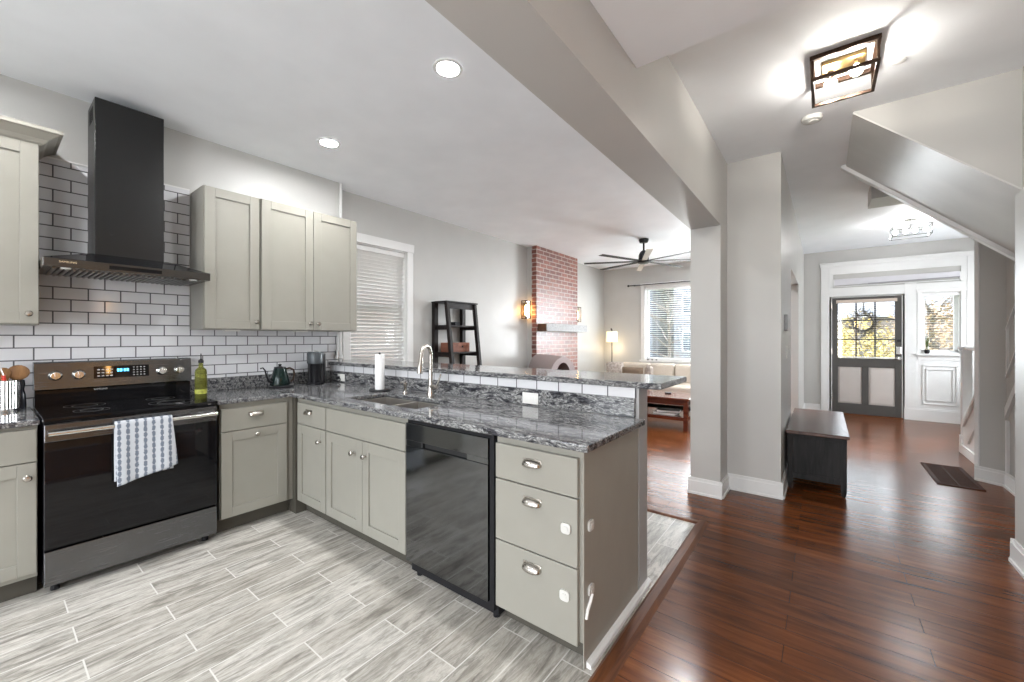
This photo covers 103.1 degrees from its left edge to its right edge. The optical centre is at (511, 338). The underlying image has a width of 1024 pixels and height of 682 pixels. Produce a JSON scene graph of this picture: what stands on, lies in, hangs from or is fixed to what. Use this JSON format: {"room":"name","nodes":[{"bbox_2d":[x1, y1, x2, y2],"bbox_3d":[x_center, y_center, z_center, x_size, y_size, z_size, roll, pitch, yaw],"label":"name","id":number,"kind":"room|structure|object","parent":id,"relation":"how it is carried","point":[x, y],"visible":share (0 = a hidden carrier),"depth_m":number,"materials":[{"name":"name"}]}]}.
{"room":"kitchen","nodes":[
{"label":"kitchen","id":0,"kind":"room"},
{"bbox_2d":[0,74,338,410],"bbox_3d":[-3.358,-0.059,2.245,0.408,2.985,4.900,0,0,37],"label":"wall","id":1,"kind":"structure","parent":0,"point":[81,319],"depth_m":2.87,"materials":[{"name":"white tile"}]},
{"bbox_2d":[0,115,63,325],"bbox_3d":[-2.916,-0.623,2.155,0.402,1.097,0.695,0,0,37],"label":"upper cabinet","id":2,"kind":"object","parent":1,"relation":"attached to","point":[23,144],"visible":1,"depth_m":2.23,"materials":[{"name":"green paint"}]},
{"bbox_2d":[39,97,209,285],"bbox_3d":[-2.490,-0.938,2.638,0.491,1.106,0.756,0,0,37],"label":"range hood","id":3,"kind":"object","parent":1,"relation":"attached to","point":[126,145],"visible":1,"depth_m":2.61,"materials":[{"name":"black metal"}]},
{"bbox_2d":[190,185,259,330],"bbox_3d":[-2.199,-0.578,3.138,0.343,1.051,0.368,0,0,37],"label":"upper cabinet","id":4,"kind":"object","parent":1,"relation":"attached to","point":[224,224],"visible":1,"depth_m":3.04,"materials":[{"name":"green paint"}]},
{"bbox_2d":[189,370,329,392],"bbox_3d":[-2.111,0.365,3.520,0.020,0.102,1.106,0,0,37],"label":"backsplash","id":5,"kind":"structure","parent":1,"relation":"attached to","point":[235,382],"depth_m":3.36,"materials":[{"name":"grey stone"}]},
{"bbox_2d":[245,198,356,331],"bbox_3d":[-1.828,-0.578,3.610,0.358,1.051,0.828,0,0,37],"label":"upper cabinet","id":6,"kind":"object","parent":1,"relation":"attached to","point":[308,259],"visible":0.98,"depth_m":3.47,"materials":[{"name":"green paint"}]},
{"bbox_2d":[339,183,341,360],"bbox_3d":[-1.716,-0.661,4.072,0.032,1.780,0.027,0,0,37],"label":"trim","id":7,"kind":"structure","parent":1,"relation":"attached to","point":[340,184],"depth_m":4.06,"materials":[{"name":"white paint"}]},
{"bbox_2d":[342,190,603,371],"bbox_3d":[0.053,-0.059,6.838,0.235,2.985,6.540,0,0,37],"label":"wall","id":8,"kind":"structure","parent":0,"point":[451,262],"depth_m":5.88,"materials":[{"name":"paint"}]},
{"bbox_2d":[342,233,413,361],"bbox_3d":[-1.526,-0.346,4.646,0.175,1.580,0.960,0,0,37],"label":"window","id":9,"kind":"structure","parent":8,"relation":"in","point":[382,243],"depth_m":4.91,"materials":[{"name":"white paint"}]},
{"bbox_2d":[351,244,403,360],"bbox_3d":[-1.532,-0.351,4.651,0.060,1.340,0.710,0,0,37],"label":"window blind","id":10,"kind":"object","parent":9,"relation":"attached to","point":[383,265],"visible":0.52,"depth_m":4.66,"materials":[{"name":"plastic"}]},
{"bbox_2d":[521,300,530,318],"bbox_3d":[0.242,-0.473,6.787,0.124,0.307,0.120,0,0,37],"label":"wall sconce","id":11,"kind":"object","parent":8,"relation":"attached to","point":[523,305],"visible":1,"depth_m":6.79,"materials":[{"name":"white glass"}]},
{"bbox_2d":[330,365,646,589],"bbox_3d":[-0.583,0.797,3.147,3.235,1.073,0.132,0,0,37],"label":"wall","id":12,"kind":"structure","parent":0,"point":[532,384],"depth_m":2.22,"materials":[{"name":"white tile"}]},
{"bbox_2d":[330,370,635,417],"bbox_3d":[-0.556,0.365,3.041,3.029,0.101,0.022,0,0,37],"label":"backsplash","id":13,"kind":"structure","parent":12,"relation":"attached to","point":[592,403],"depth_m":2.60,"materials":[{"name":"grey stone"}]},
{"bbox_2d":[329,359,686,389],"bbox_3d":[-0.437,0.244,3.239,3.355,0.032,0.488,0,0,37],"label":"bar","id":14,"kind":"object","parent":12,"relation":"on","point":[628,380],"visible":0.96,"depth_m":2.61,"materials":[{"name":"grey stone"}]},
{"bbox_2d":[586,577,651,669],"bbox_3d":[0.534,1.321,1.927,0.022,0.026,0.730,0,0,37],"label":"trim","id":15,"kind":"structure","parent":12,"relation":"attached to","point":[600,649],"depth_m":1.85,"materials":[{"name":"white paint"}]},
{"bbox_2d":[588,520,708,681],"bbox_3d":[-0.401,1.327,0.602,0.080,0.014,5.890,0,0,37],"label":"trim","id":16,"kind":"structure","parent":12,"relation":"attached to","point":[617,655],"depth_m":1.95,"materials":[{"name":"brown wood"}]},
{"bbox_2d":[0,0,1023,270],"bbox_3d":[1.369,-1.626,3.158,6.800,0.150,12.100,0,0,37],"label":"ceiling","id":17,"kind":"structure","parent":0,"point":[476,150],"depth_m":2.54,"materials":[{"name":"paint"}]},
{"bbox_2d":[317,137,340,147],"bbox_3d":[-1.446,-1.546,3.222,0.170,0.008,0.170,0,0,37],"label":"recessed light","id":18,"kind":"object","parent":17,"relation":"in","point":[326,142],"visible":1,"depth_m":3.21,"materials":[{"name":"white paint"}]},
{"bbox_2d":[433,58,462,77],"bbox_3d":[-0.364,-1.546,2.333,0.170,0.008,0.170,0,0,37],"label":"recessed light","id":19,"kind":"object","parent":17,"relation":"in","point":[444,67],"visible":1,"depth_m":2.33,"materials":[{"name":"white paint"}]},
{"bbox_2d":[584,238,689,270],"bbox_3d":[2.076,-1.357,6.371,1.755,0.387,1.755,0,0,37],"label":"ceiling fan","id":20,"kind":"object","parent":17,"relation":"hanging from","point":[643,259],"visible":0.98,"depth_m":6.32,"materials":[{"name":"black plastic"}]},
{"bbox_2d":[801,113,822,124],"bbox_3d":[2.111,-1.530,2.853,0.124,0.040,0.124,0,0,37],"label":"smoke detector","id":21,"kind":"object","parent":17,"relation":"attached to","point":[813,118],"visible":1,"depth_m":2.82,"materials":[{"name":"plastic"}]},
{"bbox_2d":[810,33,881,107],"bbox_3d":[1.866,-1.482,2.285,0.296,0.135,0.344,0,0,37],"label":"flush ceiling light","id":22,"kind":"object","parent":17,"relation":"attached to","point":[853,63],"visible":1,"depth_m":2.23,"materials":[{"name":"black metal"}]},
{"bbox_2d":[890,218,932,240],"bbox_3d":[5.217,-1.436,5.311,0.378,0.226,0.248,0,0,37],"label":"flush ceiling light","id":23,"kind":"object","parent":17,"relation":"attached to","point":[926,228],"visible":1,"depth_m":5.30,"materials":[{"name":"white glass"}]},
{"bbox_2d":[0,403,1023,681],"bbox_3d":[1.419,1.394,3.031,6.565,0.120,11.960,0,0,37],"label":"floor","id":24,"kind":"structure","parent":0,"point":[907,576],"depth_m":2.04,"materials":[{"name":"grey tile"}]},
{"bbox_2d":[0,425,37,602],"bbox_3d":[-2.845,0.890,2.034,0.655,0.887,0.588,0,0,37],"label":"base cabinet","id":25,"kind":"object","parent":24,"relation":"on","point":[19,445],"visible":0.96,"depth_m":2.04,"materials":[{"name":"green paint"}]},
{"bbox_2d":[0,407,39,428],"bbox_3d":[-2.857,0.431,2.034,0.644,0.030,0.614,0,0,37],"label":"countertop","id":26,"kind":"structure","parent":25,"relation":"on","point":[25,417],"depth_m":2.08,"materials":[{"name":"grey stone"}]},
{"bbox_2d":[0,379,19,412],"bbox_3d":[-2.878,0.326,2.300,0.125,0.178,0.124,0,0,37],"label":"utensil crock","id":27,"kind":"object","parent":26,"relation":"on","point":[9,389],"visible":0.99,"depth_m":2.29,"materials":[{"name":"white ceramic"}]},
{"bbox_2d":[8,365,29,379],"bbox_3d":[-2.841,0.273,2.341,0.031,0.235,0.088,0,0,37],"label":"wooden spoon","id":28,"kind":"object","parent":27,"relation":"in","point":[20,372],"visible":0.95,"depth_m":2.34,"materials":[{"name":"brown wood"}]},
{"bbox_2d":[19,379,26,408],"bbox_3d":[-2.897,0.327,2.393,0.054,0.176,0.054,0,0,37],"label":"pepper mill","id":29,"kind":"object","parent":26,"relation":"on","point":[23,403],"visible":0.43,"depth_m":2.39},
{"bbox_2d":[32,357,217,590],"bbox_3d":[-2.407,0.741,2.563,0.706,1.187,0.762,0,0,37],"label":"electric range","id":30,"kind":"object","parent":24,"relation":"on","point":[87,523],"visible":1,"depth_m":2.39,"materials":[{"name":"black metal"}]},
{"bbox_2d":[33,394,217,422],"bbox_3d":[-2.422,0.424,2.575,0.632,0.019,0.762,0,0,37],"label":"cooktop","id":31,"kind":"object","parent":30,"relation":"in","point":[76,411],"depth_m":2.46,"materials":[{"name":"black glass"}]},
{"bbox_2d":[114,415,177,486],"bbox_3d":[-2.118,0.644,2.366,0.058,0.359,0.277,0,0,37],"label":"dish towel","id":32,"kind":"object","parent":30,"relation":"hanging from","point":[143,447],"visible":1,"depth_m":2.34,"materials":[{"name":"white fabric"}]},
{"bbox_2d":[195,354,206,398],"bbox_3d":[-2.126,0.260,2.782,0.069,0.308,0.069,0,0,37],"label":"oil bottle","id":33,"kind":"object","parent":30,"relation":"on","point":[200,372],"visible":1,"depth_m":2.76,"materials":[{"name":"yellow"}]},
{"bbox_2d":[215,397,292,532],"bbox_3d":[-2.037,0.890,3.089,0.655,0.887,0.477,0,0,37],"label":"base cabinet","id":34,"kind":"object","parent":24,"relation":"on","point":[255,438],"visible":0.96,"depth_m":2.89,"materials":[{"name":"green paint"}]},
{"bbox_2d":[189,370,644,452],"bbox_3d":[-0.880,0.380,2.589,3.106,0.132,1.132,0,0,37],"label":"countertop","id":35,"kind":"structure","parent":34,"relation":"on","point":[584,432],"depth_m":2.40,"materials":[{"name":"grey stone"}]},
{"bbox_2d":[268,384,294,388],"bbox_3d":[-1.932,0.402,3.414,0.180,0.026,0.198,0,0,37],"label":"stand","id":36,"kind":"object","parent":35,"relation":"on","point":[290,385],"visible":0.85,"depth_m":3.34,"materials":[{"name":"black plastic"}]},
{"bbox_2d":[260,364,294,385],"bbox_3d":[-1.953,0.304,3.394,0.148,0.177,0.306,0,0,37],"label":"kettle","id":37,"kind":"object","parent":36,"relation":"on","point":[279,377],"visible":1,"depth_m":3.36,"materials":[{"name":"green metal"}]},
{"bbox_2d":[307,350,325,384],"bbox_3d":[-1.777,0.264,3.693,0.142,0.304,0.268,0,0,-19],"label":"coffee maker","id":38,"kind":"object","parent":35,"relation":"on","point":[316,360],"visible":1,"depth_m":3.64,"materials":[{"name":"black plastic"}]},
{"bbox_2d":[369,352,390,391],"bbox_3d":[-1.038,0.264,3.204,0.164,0.304,0.164,0,0,37],"label":"paper towel holder","id":39,"kind":"object","parent":35,"relation":"on","point":[384,389],"visible":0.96,"depth_m":3.15,"materials":[{"name":"black plastic"}]},
{"bbox_2d":[375,354,383,389],"bbox_3d":[-1.038,0.266,3.204,0.072,0.274,0.072,0,0,37],"label":"paper towel roll","id":40,"kind":"object","parent":39,"relation":"on","point":[379,358],"visible":1,"depth_m":3.17,"materials":[{"name":"white paper"}]},
{"bbox_2d":[362,397,437,408],"bbox_3d":[-0.758,0.546,2.738,0.735,0.199,0.325,0,0,37],"label":"sink","id":41,"kind":"object","parent":35,"relation":"in","point":[384,400],"visible":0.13,"depth_m":2.93,"materials":[{"name":"silver metal"}]},
{"bbox_2d":[417,344,440,396],"bbox_3d":[-0.591,0.229,2.813,0.176,0.374,0.127,0,0,-38],"label":"kitchen faucet","id":42,"kind":"object","parent":35,"relation":"on","point":[431,387],"visible":1,"depth_m":2.85,"materials":[{"name":"silver metal"}]},
{"bbox_2d":[522,392,537,404],"bbox_3d":[0.116,0.372,2.506,0.116,0.068,0.008,0,0,37],"label":"wall outlet","id":43,"kind":"object","parent":35,"relation":"attached to","point":[529,398],"visible":1,"depth_m":2.50,"materials":[{"name":"white plastic"}]},
{"bbox_2d":[289,397,306,513],"bbox_3d":[-1.655,0.890,3.149,0.108,0.887,0.083,0,0,37],"label":"cabinet filler","id":44,"kind":"object","parent":24,"relation":"on","point":[296,506],"visible":0.61,"depth_m":3.10,"materials":[{"name":"paint"}]},
{"bbox_2d":[297,398,337,525],"bbox_3d":[-1.289,0.890,3.172,0.444,0.887,0.635,0,0,37],"label":"base cabinet","id":45,"kind":"object","parent":24,"relation":"on","point":[311,415],"visible":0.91,"depth_m":2.94,"materials":[{"name":"green paint"}]},
{"bbox_2d":[326,397,411,564],"bbox_3d":[-0.766,0.890,2.772,0.869,0.887,0.635,0,0,37],"label":"base cabinet","id":46,"kind":"object","parent":24,"relation":"on","point":[366,451],"visible":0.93,"depth_m":2.51,"materials":[{"name":"green paint"}]},
{"bbox_2d":[406,419,504,617],"bbox_3d":[-0.156,0.892,2.320,0.636,0.884,0.605,0,0,37],"label":"dishwasher","id":47,"kind":"object","parent":24,"relation":"on","point":[451,477],"visible":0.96,"depth_m":2.05,"materials":[{"name":"black metal"}]},
{"bbox_2d":[412,563,504,615],"bbox_3d":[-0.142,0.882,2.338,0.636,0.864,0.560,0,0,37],"label":"toe kick","id":48,"kind":"object","parent":47,"relation":"in","point":[420,571],"depth_m":2.09,"materials":[{"name":"black plastic"}]},
{"bbox_2d":[431,300,481,364],"bbox_3d":[-0.661,0.432,5.302,0.490,1.803,0.575,0,0,37],"label":"ladder shelf","id":49,"kind":"object","parent":24,"relation":"on","point":[463,306],"visible":0.55,"depth_m":5.22,"materials":[{"name":"brown wood"}]},
{"bbox_2d":[441,342,469,351],"bbox_3d":[-0.727,0.119,5.331,0.190,0.121,0.360,0,0,37],"label":"wooden box","id":50,"kind":"object","parent":49,"relation":"on","point":[457,346],"visible":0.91,"depth_m":5.26,"materials":[{"name":"brown wood"}]},
{"bbox_2d":[529,354,574,369],"bbox_3d":[0.569,0.799,6.405,0.620,1.070,0.960,0,0,37],"label":"barrel chair","id":51,"kind":"object","parent":24,"relation":"on","point":[541,361],"visible":0.3,"depth_m":6.26,"materials":[{"name":"beige fabric"}]},
{"bbox_2d":[532,246,576,370],"bbox_3d":[0.818,-0.108,7.404,0.100,2.884,1.430,0,0,37],"label":"brick chimney","id":52,"kind":"object","parent":24,"relation":"on","point":[554,274],"visible":0.64,"depth_m":7.26,"materials":[{"name":"red brick"}]},
{"bbox_2d":[538,323,586,331],"bbox_3d":[0.955,-0.179,7.350,0.181,0.127,1.450,0,0,37],"label":"mantel shelf","id":53,"kind":"object","parent":52,"relation":"attached to","point":[541,327],"visible":1,"depth_m":7.15,"materials":[{"name":"white wood"}]},
{"bbox_2d":[496,429,637,669],"bbox_3d":[0.285,0.890,1.980,0.467,0.887,0.653,0,0,37],"label":"base cabinet","id":54,"kind":"object","parent":24,"relation":"on","point":[567,520],"visible":0.98,"depth_m":1.76,"materials":[{"name":"green paint"}]},
{"bbox_2d":[606,328,617,361],"bbox_3d":[2.234,0.554,9.021,0.260,1.559,0.260,0,0,37],"label":"floor lamp","id":55,"kind":"object","parent":24,"relation":"on","point":[611,336],"visible":0.62,"depth_m":8.93,"materials":[{"name":"white fabric"}]},
{"bbox_2d":[623,362,689,406],"bbox_3d":[3.207,0.926,7.809,3.020,0.815,1.040,0,0,37],"label":"sectional sofa","id":56,"kind":"object","parent":24,"relation":"on","point":[668,369],"visible":0.16,"depth_m":7.99,"materials":[{"name":"beige fabric"}]},
{"bbox_2d":[606,362,622,372],"bbox_3d":[2.129,0.679,8.358,0.340,0.370,0.150,0,0,13],"label":"throw pillow","id":57,"kind":"object","parent":56,"relation":"on","point":[615,367],"visible":0.51,"depth_m":8.30,"materials":[{"name":"fabric"}]},
{"bbox_2d":[622,367,642,373],"bbox_3d":[2.414,0.724,8.089,0.419,0.290,0.153,0,0,37],"label":"throw pillow","id":58,"kind":"object","parent":56,"relation":"on","point":[633,370],"visible":0.42,"depth_m":8.03,"materials":[{"name":"brown fabric"}]},
{"bbox_2d":[623,362,651,373],"bbox_3d":[2.644,0.707,8.619,0.644,0.375,0.280,0,0,37],"label":"cushion","id":59,"kind":"object","parent":56,"relation":"on","point":[625,364],"depth_m":8.49,"materials":[{"name":"beige fabric"}]},
{"bbox_2d":[651,363,675,375],"bbox_3d":[3.096,0.707,8.272,0.464,0.375,0.280,0,0,37],"label":"cushion","id":60,"kind":"object","parent":56,"relation":"on","point":[668,369],"depth_m":8.13,"materials":[{"name":"beige fabric"}]},
{"bbox_2d":[648,383,689,392],"bbox_3d":[3.132,0.954,7.678,0.860,0.160,0.740,0,0,37],"label":"seat cushion","id":61,"kind":"object","parent":56,"relation":"on","point":[683,387],"depth_m":7.35,"materials":[{"name":"beige fabric"}]},
{"bbox_2d":[675,364,689,382],"bbox_3d":[3.596,0.707,7.889,0.764,0.375,0.280,0,0,37],"label":"cushion","id":62,"kind":"object","parent":56,"relation":"on","point":[680,369],"depth_m":7.91,"materials":[{"name":"beige fabric"}]},
{"bbox_2d":[647,390,689,431],"bbox_3d":[2.250,1.098,6.313,1.120,0.472,0.660,0,0,37],"label":"coffee table","id":63,"kind":"object","parent":24,"relation":"on","point":[682,399],"visible":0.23,"depth_m":5.95,"materials":[{"name":"brown wood"}]},
{"bbox_2d":[647,407,689,420],"bbox_3d":[2.250,1.159,6.313,1.060,0.050,0.600,0,0,37],"label":"shelf","id":64,"kind":"object","parent":63,"relation":"attached to","point":[680,417],"depth_m":5.95,"materials":[{"name":"brown wood"}]},
{"bbox_2d":[647,507,698,523],"bbox_3d":[0.088,1.328,3.904,3.260,0.012,0.065,0,0,37],"label":"trim","id":65,"kind":"structure","parent":24,"relation":"on","point":[663,513],"depth_m":3.03,"materials":[{"name":"brown wood"}]},
{"bbox_2d":[786,408,849,497],"bbox_3d":[3.043,1.074,4.039,0.440,0.520,1.425,0,0,37],"label":"storage bench","id":66,"kind":"object","parent":24,"relation":"on","point":[816,439],"visible":1,"depth_m":3.53,"materials":[{"name":"brown wood"}]},
{"bbox_2d":[920,462,985,490],"bbox_3d":[4.254,1.330,3.939,0.300,0.008,0.800,0,0,37],"label":"floor vent","id":67,"kind":"object","parent":24,"relation":"in","point":[954,476],"visible":1,"depth_m":3.90,"materials":[{"name":"brown metal"}]},
{"bbox_2d":[958,346,973,463],"bbox_3d":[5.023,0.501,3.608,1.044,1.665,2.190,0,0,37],"label":"newel post","id":68,"kind":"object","parent":24,"relation":"on","point":[966,438],"depth_m":4.68,"materials":[{"name":"white paint"}]},
{"bbox_2d":[527,246,531,367],"bbox_3d":[0.741,-0.108,7.463,0.095,2.885,1.420,0,0,37],"label":"wall","id":69,"kind":"structure","parent":0,"point":[529,249],"depth_m":6.90,"materials":[{"name":"paint"}]},
{"bbox_2d":[425,0,726,231],"bbox_3d":[-0.225,-1.245,1.009,0.235,0.612,6.750,0,0,37],"label":"beam","id":70,"kind":"structure","parent":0,"point":[644,119],"depth_m":1.73,"materials":[{"name":"paint"}]},
{"bbox_2d":[604,262,689,371],"bbox_3d":[3.525,-0.059,8.429,3.810,2.985,0.210,0,0,37],"label":"wall","id":71,"kind":"structure","parent":0,"point":[622,303],"depth_m":9.02,"materials":[{"name":"paint"}]},
{"bbox_2d":[639,280,689,363],"bbox_3d":[3.690,-0.296,8.217,2.170,1.760,0.175,0,0,37],"label":"window","id":72,"kind":"structure","parent":71,"relation":"in","point":[644,293],"depth_m":8.78,"materials":[{"name":"white paint"}]},
{"bbox_2d":[646,284,689,360],"bbox_3d":[3.698,-0.317,8.227,1.942,1.551,0.060,0,0,37],"label":"window blind","id":73,"kind":"object","parent":72,"relation":"attached to","point":[687,285],"visible":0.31,"depth_m":8.52,"materials":[{"name":"white plastic"}]},
{"bbox_2d":[590,0,800,67],"bbox_3d":[-0.177,-1.391,-0.426,1.585,0.320,4.530,0,0,37],"label":"ceiling","id":74,"kind":"structure","parent":0,"point":[648,31],"depth_m":1.57,"materials":[{"name":"paint"}]},
{"bbox_2d":[690,225,726,481],"bbox_3d":[1.737,0.197,3.569,0.235,2.274,0.300,0,0,37],"label":"wall pillar","id":75,"kind":"structure","parent":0,"point":[708,245],"depth_m":3.45,"materials":[{"name":"paint"}]},
{"bbox_2d":[688,476,722,499],"bbox_3d":[1.638,1.266,3.439,0.267,0.136,0.026,0,0,37],"label":"baseboard","id":76,"kind":"structure","parent":75,"relation":"attached to","point":[699,486],"depth_m":3.43,"materials":[{"name":"white paint"}]},
{"bbox_2d":[721,473,729,498],"bbox_3d":[1.835,1.266,3.483,0.026,0.135,0.283,0,0,37],"label":"baseboard","id":77,"kind":"structure","parent":75,"relation":"attached to","point":[725,480],"depth_m":3.47,"materials":[{"name":"white paint"}]},
{"bbox_2d":[727,151,803,481],"bbox_3d":[3.593,-0.108,5.617,0.580,2.885,5.210,0,0,37],"label":"wall","id":78,"kind":"structure","parent":0,"point":[756,186],"depth_m":3.52,"materials":[{"name":"paint"}]},
{"bbox_2d":[728,473,782,499],"bbox_3d":[2.078,1.266,3.479,0.416,0.136,0.026,0,0,37],"label":"baseboard","id":79,"kind":"structure","parent":78,"relation":"attached to","point":[762,487],"depth_m":3.47,"materials":[{"name":"white paint"}]},
{"bbox_2d":[868,186,904,208],"bbox_3d":[4.134,-1.468,3.873,1.080,0.165,0.400,0,0,37],"label":"wall header","id":80,"kind":"structure","parent":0,"point":[877,198],"depth_m":4.12,"materials":[{"name":"paint"}]},
{"bbox_2d":[974,240,978,477],"bbox_3d":[4.407,-0.108,3.831,0.044,2.885,0.036,0,0,2],"label":"trim","id":81,"kind":"structure","parent":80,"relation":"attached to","point":[976,244],"depth_m":3.83,"materials":[{"name":"white paint"}]},
{"bbox_2d":[804,237,973,410],"bbox_3d":[6.537,-0.059,6.769,2.990,2.985,0.200,0,0,37],"label":"wall","id":82,"kind":"structure","parent":0,"point":[812,261],"depth_m":7.27,"materials":[{"name":"paint"}]},
{"bbox_2d":[829,294,904,418],"bbox_3d":[6.125,0.299,7.038,0.980,2.070,0.254,0,0,37],"label":"door","id":83,"kind":"structure","parent":82,"relation":"in","point":[874,387],"depth_m":6.97,"materials":[{"name":"grey paint"}]},
{"bbox_2d":[843,303,883,337],"bbox_3d":[6.153,-0.352,7.077,0.597,0.708,0.074,0,0,37],"label":"wreath","id":84,"kind":"object","parent":83,"relation":"hanging from","point":[865,313],"visible":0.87,"depth_m":7.08,"materials":[{"name":"plant"}]},
{"bbox_2d":[836,298,896,358],"bbox_3d":[6.081,-0.161,6.972,0.790,1.010,0.038,0,0,37],"label":"window blind","id":85,"kind":"object","parent":83,"relation":"attached to","point":[885,300],"visible":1,"depth_m":6.96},
{"bbox_2d":[820,250,973,423],"bbox_3d":[6.355,-0.004,6.754,1.960,2.675,0.045,0,0,37],"label":"trim","id":86,"kind":"structure","parent":82,"relation":"attached to","point":[939,382],"depth_m":6.60,"materials":[{"name":"white paint"}]},
{"bbox_2d":[834,271,959,285],"bbox_3d":[6.340,-0.982,6.751,1.520,0.109,0.027,0,0,37],"label":"blind","id":87,"kind":"object","parent":82,"relation":"attached to","point":[897,278],"visible":1,"depth_m":6.72,"materials":[{"name":"fabric"}]},
{"bbox_2d":[915,287,966,360],"bbox_3d":[6.823,-0.213,6.465,0.575,1.145,0.185,0,0,37],"label":"window","id":88,"kind":"structure","parent":82,"relation":"in","point":[959,321],"depth_m":6.41,"materials":[{"name":"white paint"}]},
{"bbox_2d":[922,292,958,352],"bbox_3d":[6.827,-0.244,6.471,0.407,0.956,0.060,0,0,37],"label":"window blind","id":89,"kind":"object","parent":88,"relation":"attached to","point":[933,295],"visible":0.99,"depth_m":6.47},
{"bbox_2d":[846,112,1021,252],"bbox_3d":[3.397,-0.713,2.682,1.800,1.677,1.108,0,0,37],"label":"staircase side","id":90,"kind":"structure","parent":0,"point":[977,200],"depth_m":2.87,"materials":[{"name":"paint"}]},
{"bbox_2d":[841,165,1014,260],"bbox_3d":[3.716,-0.710,3.126,1.835,1.744,0.065,0,0,37],"label":"trim","id":91,"kind":"structure","parent":90,"relation":"attached to","point":[844,168],"depth_m":3.31,"materials":[{"name":"white paint"}]},
{"bbox_2d":[854,68,1021,187],"bbox_3d":[3.397,-0.719,2.681,1.800,1.665,1.110,0,0,37],"label":"wall","id":92,"kind":"structure","parent":0,"point":[977,123],"depth_m":2.45,"materials":[{"name":"paint"}]},
{"bbox_2d":[1004,303,1014,472],"bbox_3d":[4.091,0.104,3.200,0.020,2.180,1.080,0,0,37],"label":"trim","id":93,"kind":"structure","parent":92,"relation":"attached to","point":[1010,402],"depth_m":3.59,"materials":[{"name":"white paint"}]},
{"bbox_2d":[979,243,1014,476],"bbox_3d":[4.172,-0.108,3.290,0.310,2.885,1.520,0,0,37],"label":"wall column","id":94,"kind":"structure","parent":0,"point":[996,270],"depth_m":3.71,"materials":[{"name":"paint"}]},
{"bbox_2d":[974,465,1004,486],"bbox_3d":[4.396,1.266,3.734,0.026,0.135,0.195,0,0,-18],"label":"baseboard","id":95,"kind":"structure","parent":94,"relation":"attached to","point":[983,474],"depth_m":3.73,"materials":[{"name":"white paint"}]},
{"bbox_2d":[1003,472,1014,495],"bbox_3d":[4.067,1.266,3.175,0.026,0.135,1.210,0,0,37],"label":"baseboard","id":96,"kind":"structure","parent":94,"relation":"attached to","point":[1009,485],"depth_m":3.54,"materials":[{"name":"white paint"}]},
{"bbox_2d":[1015,66,1023,547],"bbox_3d":[1.088,-0.108,-0.180,0.125,2.885,6.460,0,0,37],"label":"wall","id":97,"kind":"structure","parent":0,"point":[1019,198],"depth_m":2.37,"materials":[{"name":"paint"}]},
{"bbox_2d":[1008,539,1023,578],"bbox_3d":[1.088,1.266,-0.054,0.026,0.135,6.260,0,0,37],"label":"baseboard","id":98,"kind":"structure","parent":97,"relation":"attached to","point":[1017,551],"depth_m":2.35,"materials":[{"name":"white paint"}]},
{"bbox_3d":[6.473,2.184,13.105,30.000,0.200,9.700,0,0,37],"label":"ground","id":99,"kind":"structure","parent":0,"visible":0},
{"bbox_2d":[649,288,689,357],"bbox_3d":[4.631,-0.046,13.414,3.710,4.262,2.768,0,0,37],"label":"tree","id":100,"kind":"object","parent":99,"relation":"on","point":[667,322],"visible":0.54,"depth_m":13.03,"materials":[{"name":"grey plant"}]},
{"bbox_2d":[838,312,894,358],"bbox_3d":[10.271,0.494,11.938,2.184,3.184,2.105,0,0,9],"label":"tree","id":101,"kind":"object","parent":99,"relation":"on","point":[861,351],"visible":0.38,"depth_m":11.78,"materials":[{"name":"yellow plant"}]},
{"bbox_2d":[879,296,952,349],"bbox_3d":[12.899,0.253,12.386,2.508,3.669,2.444,0,0,37],"label":"tree","id":102,"kind":"object","parent":99,"relation":"on","point":[929,310],"visible":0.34,"depth_m":12.26,"materials":[{"name":"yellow plant"}]},
{"bbox_3d":[23.534,2.179,37.008,60.000,0.210,33.000,0,0,37],"label":"ground","id":103,"kind":"structure","parent":0,"visible":0},
{"bbox_2d":[649,288,673,357],"bbox_3d":[9.223,-1.941,36.008,9.100,8.050,6.800,0,0,37],"label":"house","id":104,"kind":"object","parent":103,"relation":"on","point":[656,345],"visible":0.02,"depth_m":32.41,"materials":[{"name":"white"}]},
{"bbox_2d":[674,287,689,357],"bbox_3d":[16.895,-2.091,31.387,7.300,8.350,6.800,0,0,37],"label":"house","id":105,"kind":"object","parent":103,"relation":"on","point":[682,316],"visible":0.18,"depth_m":30.66,"materials":[{"name":"white"}]},
{"bbox_2d":[838,298,927,358],"bbox_3d":[18.886,0.084,22.367,4.775,4.694,4.866,0,0,-14],"label":"tree","id":106,"kind":"object","parent":103,"relation":"on","point":[839,317],"visible":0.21,"depth_m":21.82,"materials":[{"name":"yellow plant"}]},
{"bbox_2d":[838,296,952,356],"bbox_3d":[28.164,-0.591,30.309,10.100,5.350,6.800,0,0,37],"label":"house","id":107,"kind":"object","parent":103,"relation":"on","point":[879,305],"visible":0.09,"depth_m":28.62,"materials":[{"name":"beige"}]},
{"label":"outside","id":108,"kind":"structure","parent":0,"visible":0},
{"bbox_3d":[-3.952,2.184,6.417,5.590,0.200,13.000,0,0,37],"label":"ground","id":109,"kind":"structure","parent":108,"visible":0},
{"bbox_2d":[351,268,393,358],"bbox_3d":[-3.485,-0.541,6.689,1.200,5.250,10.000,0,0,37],"label":"house","id":110,"kind":"structure","parent":109,"relation":"on","point":[360,268],"depth_m":7.09,"materials":[{"name":"brick"}]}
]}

